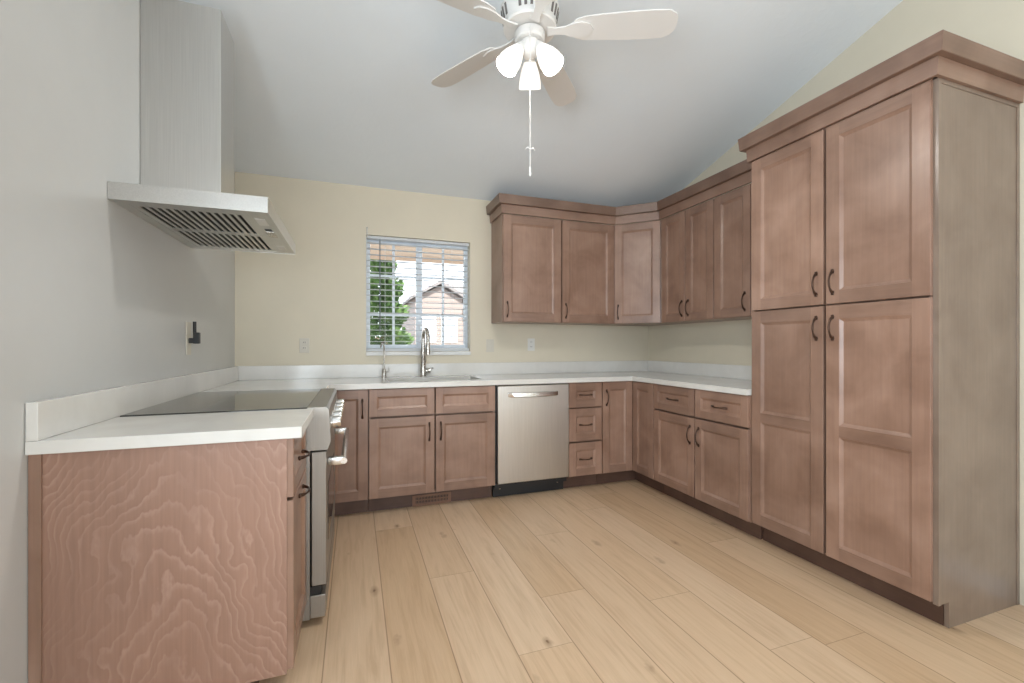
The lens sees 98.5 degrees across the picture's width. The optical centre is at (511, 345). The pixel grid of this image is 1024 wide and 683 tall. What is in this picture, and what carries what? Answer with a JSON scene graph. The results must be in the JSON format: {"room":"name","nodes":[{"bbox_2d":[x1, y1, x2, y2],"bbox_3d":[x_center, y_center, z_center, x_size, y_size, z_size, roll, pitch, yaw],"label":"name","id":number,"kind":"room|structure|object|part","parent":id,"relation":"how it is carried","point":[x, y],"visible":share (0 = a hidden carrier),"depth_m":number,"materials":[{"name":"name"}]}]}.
{"room":"kitchen","nodes":[
{"label":"kitchen","id":0,"kind":"room"},
{"bbox_2d":[0,0,234,682],"bbox_3d":[-0.744,-0.661,-0.668,0.152,3.678,8.382,0,0,-20],"label":"wall","id":1,"kind":"structure","parent":0,"point":[94,296],"depth_m":1.40,"materials":[{"name":"grey paint"}]},
{"bbox_2d":[25,366,237,441],"bbox_3d":[-1.689,0.210,2.258,0.026,0.106,2.231,0,0,-20],"label":"backsplash","id":2,"kind":"structure","parent":1,"relation":"attached to","point":[46,418],"depth_m":1.55,"materials":[{"name":"white stone"}]},
{"bbox_2d":[186,322,190,354],"bbox_3d":[-1.743,-0.036,2.376,0.006,0.178,0.071,0,0,-20],"label":"wall outlet","id":3,"kind":"object","parent":1,"relation":"attached to","point":[188,324],"visible":0.96,"depth_m":2.37,"materials":[{"name":"beige plastic"}]},
{"bbox_2d":[189,322,200,343],"bbox_3d":[-1.716,-0.068,2.385,0.048,0.119,0.028,0,0,-20],"label":"plug","id":4,"kind":"object","parent":3,"relation":"attached to","point":[196,339],"visible":1,"depth_m":2.38,"materials":[{"name":"black plastic"}]},
{"bbox_3d":[-1.716,-0.097,2.385,0.017,0.061,0.016,0,0,-20],"label":"cord","id":5,"kind":"part","parent":4,"relation":"part of","materials":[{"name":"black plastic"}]},
{"bbox_2d":[107,0,294,254],"bbox_3d":[-1.373,-1.005,2.100,0.517,0.948,0.874,0,0,-20],"label":"range hood","id":6,"kind":"object","parent":1,"relation":"attached to","point":[185,190],"visible":1,"depth_m":1.90,"materials":[{"name":"metal"}]},
{"bbox_2d":[235,172,647,365],"bbox_3d":[-0.362,-0.194,3.997,4.000,2.743,0.152,0,0,-20],"label":"wall","id":7,"kind":"structure","parent":0,"point":[317,293],"depth_m":3.57,"materials":[{"name":"beige paint"}]},
{"bbox_2d":[299,338,308,352],"bbox_3d":[-1.628,0.002,3.461,0.071,0.114,0.008,0,0,-20],"label":"wall outlet","id":8,"kind":"object","parent":7,"relation":"attached to","point":[303,342],"visible":1,"depth_m":3.46,"materials":[{"name":"beige plastic"}]},
{"bbox_2d":[370,244,462,264],"bbox_3d":[-1.350,-1.349,5.088,11.938,0.279,2.515,0,0,-20],"label":"soffit","id":9,"kind":"structure","parent":7,"relation":"attached to","point":[410,254],"depth_m":6.18,"materials":[{"name":"beige"}]},
{"bbox_2d":[366,237,467,350],"bbox_3d":[-0.824,-0.429,3.878,0.875,0.962,0.056,0,0,-20],"label":"window","id":10,"kind":"structure","parent":7,"relation":"in","point":[417,277],"depth_m":3.86,"materials":[{"name":"white plastic"}]},
{"bbox_3d":[-1.010,-0.434,3.825,0.455,0.918,0.019,0,0,-20],"label":"sash","id":11,"kind":"part","parent":10,"relation":"part of","materials":[{"name":"white plastic"}]},
{"bbox_2d":[366,227,468,350],"bbox_3d":[-0.797,-0.460,3.796,0.869,1.022,0.071,0,0,-20],"label":"window blind","id":12,"kind":"object","parent":10,"relation":"attached to","point":[367,235],"visible":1,"depth_m":3.78,"materials":[{"name":"white plastic"}]},
{"bbox_3d":[-0.797,0.039,3.804,0.864,0.024,0.051,0,0,-20],"label":"rail","id":13,"kind":"part","parent":12,"relation":"part of","materials":[{"name":"white plastic"}]},
{"bbox_3d":[-0.633,-0.434,3.938,0.443,0.918,0.019,0,0,-20],"label":"sash","id":14,"kind":"part","parent":10,"relation":"part of","materials":[{"name":"white plastic"}]},
{"bbox_2d":[366,351,470,355],"bbox_3d":[-0.781,0.070,3.759,0.879,0.032,0.014,0,0,-20],"label":"trim","id":15,"kind":"structure","parent":7,"relation":"attached to","point":[432,352],"depth_m":3.74,"materials":[{"name":"white"}]},
{"bbox_2d":[238,360,647,379],"bbox_3d":[-0.330,0.210,3.915,3.643,0.106,0.020,0,0,-20],"label":"backsplash","id":16,"kind":"structure","parent":7,"relation":"attached to","point":[440,369],"depth_m":3.77,"materials":[{"name":"white stone"}]},
{"bbox_2d":[486,339,493,351],"bbox_3d":[-0.197,0.004,3.970,0.071,0.114,0.008,0,0,-20],"label":"light switch","id":17,"kind":"object","parent":7,"relation":"attached to","point":[489,342],"visible":1,"depth_m":3.97,"materials":[{"name":"beige plastic"}]},
{"bbox_2d":[528,338,534,350],"bbox_3d":[0.179,-0.006,4.104,0.071,0.114,0.008,0,0,-20],"label":"wall outlet","id":18,"kind":"object","parent":7,"relation":"attached to","point":[531,341],"visible":1,"depth_m":4.10,"materials":[{"name":"white plastic"}]},
{"bbox_2d":[491,214,613,324],"bbox_3d":[0.381,-0.646,3.987,1.074,0.899,0.362,0,0,-20],"label":"upper cabinet","id":19,"kind":"object","parent":7,"relation":"attached to","point":[544,270],"visible":1,"depth_m":3.83,"materials":[{"name":"brown wood"}]},
{"bbox_3d":[0.176,-0.646,3.767,0.530,0.893,0.019,0,0,-20],"label":"door","id":20,"kind":"part","parent":19,"relation":"part of","materials":[{"name":"brown wood"}]},
{"bbox_3d":[0.684,-0.646,3.948,0.524,0.893,0.019,0,0,-20],"label":"door","id":21,"kind":"part","parent":19,"relation":"part of","materials":[{"name":"brown wood"}]},
{"bbox_2d":[605,220,688,325],"bbox_3d":[1.215,-0.646,4.152,0.617,0.899,0.609,0,0,-20],"label":"upper cabinet","id":22,"kind":"object","parent":7,"relation":"attached to","point":[637,246],"visible":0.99,"depth_m":3.95,"materials":[{"name":"brown wood"}]},
{"bbox_3d":[1.119,-0.646,3.948,0.397,0.893,0.019,0,0,25],"label":"door","id":23,"kind":"part","parent":22,"relation":"part of","materials":[{"name":"brown wood"}]},
{"bbox_2d":[179,0,902,206],"bbox_3d":[1.069,-1.931,-0.023,4.000,1.342,8.687,0,0,-20],"label":"ceiling","id":24,"kind":"structure","parent":0,"point":[332,91],"depth_m":2.82,"materials":[{"name":"white paint"}]},
{"bbox_2d":[431,0,677,176],"bbox_3d":[0.078,-1.268,2.006,1.273,1.045,1.252,0,0,-20],"label":"ceiling fan","id":25,"kind":"object","parent":24,"relation":"hanging from","point":[528,25],"visible":1,"depth_m":2.01,"materials":[{"name":"white"}]},
{"bbox_3d":[-0.244,-1.457,2.325,0.472,0.035,0.140,0,0,40],"label":"blade","id":26,"kind":"part","parent":25,"relation":"part of","materials":[{"name":"white wood"}]},
{"bbox_3d":[-0.283,-1.457,1.822,0.472,0.035,0.140,0,0,-32],"label":"blade","id":27,"kind":"part","parent":25,"relation":"part of","materials":[{"name":"white wood"}]},
{"bbox_3d":[-0.076,-1.450,1.951,0.208,0.023,0.079,0,0,-32],"label":"blade arm","id":28,"kind":"part","parent":25,"relation":"part of","materials":[{"name":"white metal"}]},
{"bbox_3d":[-0.057,-1.450,2.168,0.208,0.023,0.079,0,0,40],"label":"blade arm","id":29,"kind":"part","parent":25,"relation":"part of","materials":[{"name":"white metal"}]},
{"bbox_3d":[-0.007,-1.298,1.997,0.128,0.138,0.106,0,0,-20],"label":"lamp shade","id":30,"kind":"part","parent":25,"relation":"part of","materials":[{"name":"white glass"}]},
{"bbox_3d":[0.075,-1.087,1.955,0.045,0.685,0.034,0,0,-41],"label":"pull chain","id":31,"kind":"part","parent":25,"relation":"part of","materials":[{"name":"white metal"}]},
{"bbox_3d":[0.091,-1.298,2.151,0.108,0.138,0.126,0,0,-20],"label":"lamp shade","id":32,"kind":"part","parent":25,"relation":"part of","materials":[{"name":"white glass"}]},
{"bbox_3d":[0.120,-1.450,1.866,0.080,0.023,0.210,0,0,-20],"label":"blade arm","id":33,"kind":"part","parent":25,"relation":"part of","materials":[{"name":"white metal"}]},
{"bbox_3d":[0.175,-1.298,1.991,0.114,0.138,0.120,0,0,-20],"label":"lamp shade","id":34,"kind":"part","parent":25,"relation":"part of","materials":[{"name":"white glass"}]},
{"bbox_3d":[0.246,-1.457,2.444,0.140,0.035,0.472,0,0,22],"label":"blade","id":35,"kind":"part","parent":25,"relation":"part of","materials":[{"name":"white wood"}]},
{"bbox_3d":[0.268,-1.450,2.031,0.208,0.023,0.079,0,0,4],"label":"blade arm","id":36,"kind":"part","parent":25,"relation":"part of","materials":[{"name":"white metal"}]},
{"bbox_3d":[0.511,-1.457,2.014,0.472,0.035,0.140,0,0,4],"label":"blade","id":37,"kind":"part","parent":25,"relation":"part of","materials":[{"name":"white wood"}]},
{"bbox_2d":[259,480,1023,682],"bbox_3d":[1.069,1.178,-0.023,4.000,0.001,8.687,0,0,-20],"label":"floor","id":38,"kind":"structure","parent":0,"point":[629,581],"depth_m":1.99,"materials":[{"name":"brown wood"}]},
{"bbox_2d":[28,431,310,682],"bbox_3d":[-1.075,0.739,1.526,0.691,0.876,0.419,0,0,-20],"label":"base cabinet","id":39,"kind":"object","parent":38,"relation":"on","point":[183,563],"visible":0.97,"depth_m":1.33,"materials":[{"name":"brown wood"}]},
{"bbox_2d":[25,408,313,454],"bbox_3d":[-1.077,0.282,1.521,0.684,0.037,0.438,0,0,-20],"label":"countertop","id":40,"kind":"structure","parent":39,"relation":"on","point":[131,432],"depth_m":1.39,"materials":[{"name":"white stone"}]},
{"bbox_3d":[-0.791,0.401,1.629,0.019,0.190,0.400,0,0,-20],"label":"drawer","id":41,"kind":"part","parent":39,"relation":"part of","materials":[{"name":"brown wood"}]},
{"bbox_3d":[-0.791,0.782,1.629,0.019,0.550,0.400,0,0,-20],"label":"door","id":42,"kind":"part","parent":39,"relation":"part of","materials":[{"name":"brown wood"}]},
{"bbox_3d":[-0.769,0.406,1.641,0.037,0.015,0.133,0,0,-20],"label":"handle","id":43,"kind":"part","parent":39,"relation":"part of","materials":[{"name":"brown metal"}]},
{"bbox_3d":[-0.769,0.540,1.641,0.037,0.015,0.133,0,0,-20],"label":"handle","id":44,"kind":"part","parent":39,"relation":"part of","materials":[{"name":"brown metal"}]},
{"bbox_2d":[120,388,348,622],"bbox_3d":[-1.222,0.718,2.166,0.786,0.918,0.865,0,0,-20],"label":"range","id":45,"kind":"object","parent":38,"relation":"on","point":[321,431],"visible":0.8,"depth_m":1.87,"materials":[{"name":"metal"}]},
{"bbox_2d":[120,388,321,416],"bbox_3d":[-1.296,0.266,2.140,0.630,0.014,0.865,0,0,-20],"label":"cooktop","id":46,"kind":"object","parent":45,"relation":"in","point":[255,400],"depth_m":2.00,"materials":[{"name":"glass"}]},
{"bbox_3d":[-0.960,1.098,2.259,0.060,0.094,0.861,0,0,-20],"label":"storage drawer","id":47,"kind":"part","parent":45,"relation":"part of","materials":[{"name":"metal"}]},
{"bbox_3d":[-0.955,0.351,2.261,0.090,0.180,0.865,0,0,-20],"label":"control panel","id":48,"kind":"part","parent":45,"relation":"part of","materials":[{"name":"metal"}]},
{"bbox_3d":[-0.957,0.730,2.261,0.057,0.561,0.861,0,0,-20],"label":"oven door","id":49,"kind":"part","parent":45,"relation":"part of","materials":[{"name":"metal"}]},
{"bbox_3d":[-0.788,0.342,1.974,0.046,0.064,0.064,0,0,-20],"label":"knob","id":50,"kind":"part","parent":45,"relation":"part of","materials":[{"name":"silver metal"}]},
{"bbox_3d":[-0.843,0.342,2.128,0.046,0.064,0.064,0,0,-20],"label":"knob","id":51,"kind":"part","parent":45,"relation":"part of","materials":[{"name":"silver metal"}]},
{"bbox_3d":[-0.890,0.507,2.284,0.081,0.036,0.754,0,0,-20],"label":"handle","id":52,"kind":"part","parent":45,"relation":"part of","materials":[{"name":"silver metal"}]},
{"bbox_3d":[-0.898,0.342,2.282,0.046,0.064,0.064,0,0,-20],"label":"knob","id":53,"kind":"part","parent":45,"relation":"part of","materials":[{"name":"silver metal"}]},
{"bbox_3d":[-0.952,0.342,2.435,0.046,0.064,0.064,0,0,-20],"label":"knob","id":54,"kind":"part","parent":45,"relation":"part of","materials":[{"name":"silver metal"}]},
{"bbox_3d":[-1.007,0.342,2.589,0.046,0.064,0.064,0,0,-20],"label":"knob","id":55,"kind":"part","parent":45,"relation":"part of","materials":[{"name":"silver metal"}]},
{"bbox_2d":[334,389,367,515],"bbox_3d":[-1.218,0.739,3.122,0.373,0.876,0.918,0,0,-20],"label":"base cabinet","id":56,"kind":"object","parent":38,"relation":"on","point":[351,477],"visible":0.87,"depth_m":3.00,"materials":[{"name":"brown wood"}]},
{"bbox_3d":[-1.015,0.434,2.997,0.015,0.138,0.038,0,0,-20],"label":"handle","id":57,"kind":"part","parent":56,"relation":"part of","materials":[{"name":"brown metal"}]},
{"bbox_2d":[368,385,494,511],"bbox_3d":[-0.654,0.739,3.458,0.910,0.876,0.664,0,0,-20],"label":"base cabinet","id":58,"kind":"object","parent":38,"relation":"on","point":[425,440],"visible":0.99,"depth_m":3.17,"materials":[{"name":"brown wood"}]},
{"bbox_3d":[-0.772,0.400,3.109,0.447,0.189,0.019,0,0,-20],"label":"drawer","id":59,"kind":"part","parent":58,"relation":"part of","materials":[{"name":"brown wood"}]},
{"bbox_3d":[-0.772,0.782,3.109,0.447,0.550,0.019,0,0,-20],"label":"door","id":60,"kind":"part","parent":58,"relation":"part of","materials":[{"name":"brown wood"}]},
{"bbox_3d":[-0.587,0.619,3.149,0.015,0.138,0.038,0,0,-20],"label":"handle","id":61,"kind":"part","parent":58,"relation":"part of","materials":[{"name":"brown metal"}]},
{"bbox_2d":[412,491,450,506],"bbox_3d":[-0.593,1.137,3.263,0.284,0.079,0.008,0,0,-20],"label":"floor register","id":62,"kind":"object","parent":58,"relation":"attached to","point":[443,497],"visible":1,"depth_m":3.26,"materials":[{"name":"brown"}]},
{"bbox_3d":[-0.342,0.400,3.262,0.447,0.189,0.019,0,0,-20],"label":"drawer","id":63,"kind":"part","parent":58,"relation":"part of","materials":[{"name":"brown wood"}]},
{"bbox_3d":[-0.342,0.782,3.262,0.447,0.550,0.019,0,0,-20],"label":"door","id":64,"kind":"part","parent":58,"relation":"part of","materials":[{"name":"brown wood"}]},
{"bbox_2d":[492,383,568,496],"bbox_3d":[0.068,0.740,3.708,0.605,0.872,0.669,0,0,-20],"label":"dishwasher","id":65,"kind":"object","parent":38,"relation":"on","point":[532,420],"visible":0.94,"depth_m":3.42,"materials":[{"name":"silver metal"}]},
{"bbox_3d":[0.134,1.115,3.521,0.602,0.123,0.030,0,0,-20],"label":"toe panel","id":66,"kind":"part","parent":65,"relation":"part of","materials":[{"name":"black plastic"}]},
{"bbox_3d":[0.171,0.380,3.405,0.417,0.041,0.029,0,0,-20],"label":"handle","id":67,"kind":"part","parent":65,"relation":"part of","materials":[{"name":"silver metal"}]},
{"bbox_2d":[563,382,601,487],"bbox_3d":[0.500,0.739,3.869,0.304,0.876,0.664,0,0,-20],"label":"base cabinet","id":68,"kind":"object","parent":38,"relation":"on","point":[585,398],"visible":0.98,"depth_m":3.60,"materials":[{"name":"brown wood"}]},
{"bbox_3d":[0.597,0.923,3.596,0.300,0.268,0.019,0,0,-20],"label":"drawer","id":69,"kind":"part","parent":68,"relation":"part of","materials":[{"name":"brown wood"}]},
{"bbox_3d":[0.597,0.404,3.596,0.300,0.197,0.019,0,0,-20],"label":"drawer","id":70,"kind":"part","parent":68,"relation":"part of","materials":[{"name":"brown wood"}]},
{"bbox_3d":[0.597,0.645,3.596,0.300,0.265,0.019,0,0,-20],"label":"drawer","id":71,"kind":"part","parent":68,"relation":"part of","materials":[{"name":"brown wood"}]},
{"bbox_2d":[596,381,663,492],"bbox_3d":[1.121,0.739,3.962,0.922,0.876,0.905,0,0,-20],"label":"base cabinet","id":72,"kind":"object","parent":38,"relation":"on","point":[628,408],"visible":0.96,"depth_m":3.68,"materials":[{"name":"brown wood"}]},
{"bbox_2d":[202,371,751,395],"bbox_3d":[-0.034,0.282,3.076,3.693,0.037,1.799,0,0,-20],"label":"countertop","id":73,"kind":"structure","parent":72,"relation":"on","point":[709,383],"depth_m":3.28,"materials":[{"name":"white stone"}]},
{"bbox_2d":[380,343,389,377],"bbox_3d":[-1.046,0.122,3.563,0.057,0.282,0.120,0,0,21],"label":"water dispenser","id":74,"kind":"object","parent":73,"relation":"on","point":[384,371],"visible":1,"depth_m":3.59,"materials":[{"name":"silver metal"}]},
{"bbox_3d":[-1.042,0.087,3.549,0.012,0.211,0.100,0,0,1],"label":"spout","id":75,"kind":"part","parent":74,"relation":"part of","materials":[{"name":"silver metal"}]},
{"bbox_2d":[420,328,433,376],"bbox_3d":[-0.694,0.059,3.639,0.115,0.409,0.206,0,0,-20],"label":"faucet","id":76,"kind":"object","parent":73,"relation":"on","point":[423,370],"visible":1,"depth_m":3.68,"materials":[{"name":"silver metal"}]},
{"bbox_3d":[-0.711,-0.061,3.628,0.031,0.171,0.189,0,0,-25],"label":"spout","id":77,"kind":"part","parent":76,"relation":"part of","materials":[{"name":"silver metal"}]},
{"bbox_3d":[0.880,0.681,3.696,0.284,0.752,0.019,0,0,-20],"label":"door","id":78,"kind":"part","parent":72,"relation":"part of","materials":[{"name":"brown wood"}]},
{"bbox_3d":[1.075,0.681,3.609,0.019,0.752,0.269,0,0,-20],"label":"door","id":79,"kind":"part","parent":72,"relation":"part of","materials":[{"name":"brown wood"}]},
{"bbox_2d":[654,384,762,539],"bbox_3d":[1.544,0.739,3.157,0.664,0.876,0.889,0,0,-20],"label":"base cabinet","id":80,"kind":"object","parent":38,"relation":"on","point":[703,438],"visible":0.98,"depth_m":2.96,"materials":[{"name":"brown wood"}]},
{"bbox_3d":[1.197,0.400,3.270,0.019,0.189,0.436,0,0,-20],"label":"drawer","id":81,"kind":"part","parent":80,"relation":"part of","materials":[{"name":"brown wood"}]},
{"bbox_3d":[1.197,0.782,3.270,0.019,0.550,0.436,0,0,-20],"label":"door","id":82,"kind":"part","parent":80,"relation":"part of","materials":[{"name":"brown wood"}]},
{"bbox_3d":[1.235,0.627,3.091,0.038,0.138,0.015,0,0,-20],"label":"handle","id":83,"kind":"part","parent":80,"relation":"part of","materials":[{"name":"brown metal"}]},
{"bbox_3d":[1.263,0.627,3.013,0.038,0.138,0.015,0,0,-20],"label":"handle","id":84,"kind":"part","parent":80,"relation":"part of","materials":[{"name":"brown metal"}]},
{"bbox_3d":[1.347,0.400,2.849,0.019,0.189,0.436,0,0,-20],"label":"drawer","id":85,"kind":"part","parent":80,"relation":"part of","materials":[{"name":"brown wood"}]},
{"bbox_3d":[1.347,0.782,2.849,0.019,0.550,0.436,0,0,-20],"label":"door","id":86,"kind":"part","parent":80,"relation":"part of","materials":[{"name":"brown wood"}]},
{"bbox_2d":[738,30,1023,627],"bbox_3d":[1.845,-0.034,2.315,0.663,2.422,0.991,0,0,-20],"label":"pantry cabinet","id":87,"kind":"object","parent":38,"relation":"on","point":[886,203],"visible":1,"depth_m":1.97,"materials":[{"name":"brown wood"}]},
{"bbox_3d":[1.512,0.430,2.438,0.019,1.255,0.428,0,0,-20],"label":"door","id":88,"kind":"part","parent":87,"relation":"part of","materials":[{"name":"brown wood"}]},
{"bbox_3d":[1.512,-0.650,2.438,0.019,0.886,0.428,0,0,-20],"label":"door","id":89,"kind":"part","parent":87,"relation":"part of","materials":[{"name":"brown wood"}]},
{"bbox_3d":[1.549,-0.087,2.261,0.037,0.128,0.015,0,0,-20],"label":"handle","id":90,"kind":"part","parent":87,"relation":"part of","materials":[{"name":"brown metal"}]},
{"bbox_3d":[1.549,-0.313,2.261,0.037,0.128,0.015,0,0,-20],"label":"handle","id":91,"kind":"part","parent":87,"relation":"part of","materials":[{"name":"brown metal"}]},
{"bbox_3d":[1.577,-0.087,2.183,0.037,0.128,0.015,0,0,-20],"label":"handle","id":92,"kind":"part","parent":87,"relation":"part of","materials":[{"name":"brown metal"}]},
{"bbox_3d":[1.577,-0.313,2.183,0.037,0.128,0.015,0,0,-20],"label":"handle","id":93,"kind":"part","parent":87,"relation":"part of","materials":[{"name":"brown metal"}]},
{"bbox_3d":[1.660,0.430,2.022,0.019,1.255,0.428,0,0,-20],"label":"door","id":94,"kind":"part","parent":87,"relation":"part of","materials":[{"name":"brown wood"}]},
{"bbox_3d":[1.660,-0.650,2.022,0.019,0.886,0.428,0,0,-20],"label":"door","id":95,"kind":"part","parent":87,"relation":"part of","materials":[{"name":"brown wood"}]},
{"bbox_3d":[1.845,-1.208,2.315,0.663,0.075,0.991,0,0,-20],"label":"crown","id":96,"kind":"part","parent":87,"relation":"part of","materials":[{"name":"brown wood"}]},
{"bbox_3d":[2.023,0.041,1.914,0.595,2.272,0.020,0,0,-20],"label":"panel","id":97,"kind":"part","parent":87,"relation":"part of","materials":[{"name":"brown wood"}]},
{"bbox_2d":[648,0,1023,605],"bbox_3d":[2.881,-0.661,0.622,0.152,3.678,8.382,0,0,-20],"label":"wall","id":98,"kind":"structure","parent":0,"point":[998,25],"depth_m":2.46,"materials":[{"name":"beige paint"}]},
{"bbox_2d":[486,159,751,224],"bbox_3d":[0.840,-1.171,3.615,2.233,0.149,0.840,0,0,26],"label":"crown molding","id":99,"kind":"structure","parent":98,"relation":"attached to","point":[738,175],"depth_m":3.73,"materials":[{"name":"brown wood"}]},
{"bbox_2d":[647,360,751,379],"bbox_3d":[1.695,0.210,3.692,0.021,0.106,1.799,0,0,-20],"label":"backsplash","id":100,"kind":"structure","parent":98,"relation":"attached to","point":[702,369],"depth_m":3.79,"materials":[{"name":"white stone"}]},
{"bbox_2d":[661,199,737,322],"bbox_3d":[1.538,-0.646,3.624,0.362,0.899,0.607,0,0,-20],"label":"upper cabinet","id":101,"kind":"object","parent":98,"relation":"attached to","point":[687,236],"visible":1,"depth_m":3.52,"materials":[{"name":"brown wood"}]},
{"bbox_3d":[1.360,-0.646,3.714,0.019,0.893,0.290,0,0,-20],"label":"door","id":102,"kind":"part","parent":101,"relation":"part of","materials":[{"name":"brown wood"}]},
{"bbox_3d":[1.460,-0.646,3.433,0.019,0.893,0.295,0,0,-20],"label":"door","id":103,"kind":"part","parent":101,"relation":"part of","materials":[{"name":"brown wood"}]},
{"bbox_2d":[714,183,753,319],"bbox_3d":[1.739,-0.646,3.061,0.362,0.899,0.582,0,0,-20],"label":"upper cabinet","id":104,"kind":"object","parent":98,"relation":"attached to","point":[733,209],"visible":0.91,"depth_m":3.13,"materials":[{"name":"brown wood"}]},
{"bbox_3d":[1.582,-0.300,3.018,0.038,0.138,0.015,0,0,-20],"label":"handle","id":105,"kind":"part","parent":104,"relation":"part of","materials":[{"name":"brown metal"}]},
{"bbox_3d":[1.664,-0.646,2.860,0.019,0.894,0.254,0,0,-20],"label":"filler panel","id":106,"kind":"part","parent":104,"relation":"part of","materials":[{"name":"brown wood"}]},
{"label":"outside","id":107,"kind":"structure","parent":0,"visible":0},
{"bbox_3d":[-5.016,1.483,22.588,45.720,0.102,37.897,0,0,-20],"label":"ground","id":108,"kind":"structure","parent":107,"visible":0},
{"bbox_2d":[370,259,414,344],"bbox_3d":[-2.463,-0.247,8.310,1.530,3.359,1.485,0,0,-20],"label":"evergreen tree","id":109,"kind":"object","parent":108,"relation":"on","point":[386,333],"visible":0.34,"depth_m":8.09,"materials":[{"name":"green plant"}]},
{"bbox_2d":[401,282,462,344],"bbox_3d":[-1.054,-0.664,19.711,7.468,4.191,5.334,0,0,-20],"label":"neighbor house","id":110,"kind":"structure","parent":108,"relation":"on","point":[430,324],"depth_m":16.62,"materials":[{"name":"white"}]},
{"bbox_3d":[-3.113,-0.575,16.408,0.457,0.864,0.013,0,0,-20],"label":"house pane","id":111,"kind":"part","parent":110,"relation":"part of","materials":[{"name":"white glass"}]},
{"bbox_3d":[-2.372,-0.575,16.672,0.508,0.864,0.013,0,0,-20],"label":"house pane","id":112,"kind":"part","parent":110,"relation":"part of","materials":[{"name":"white glass"}]}
]}

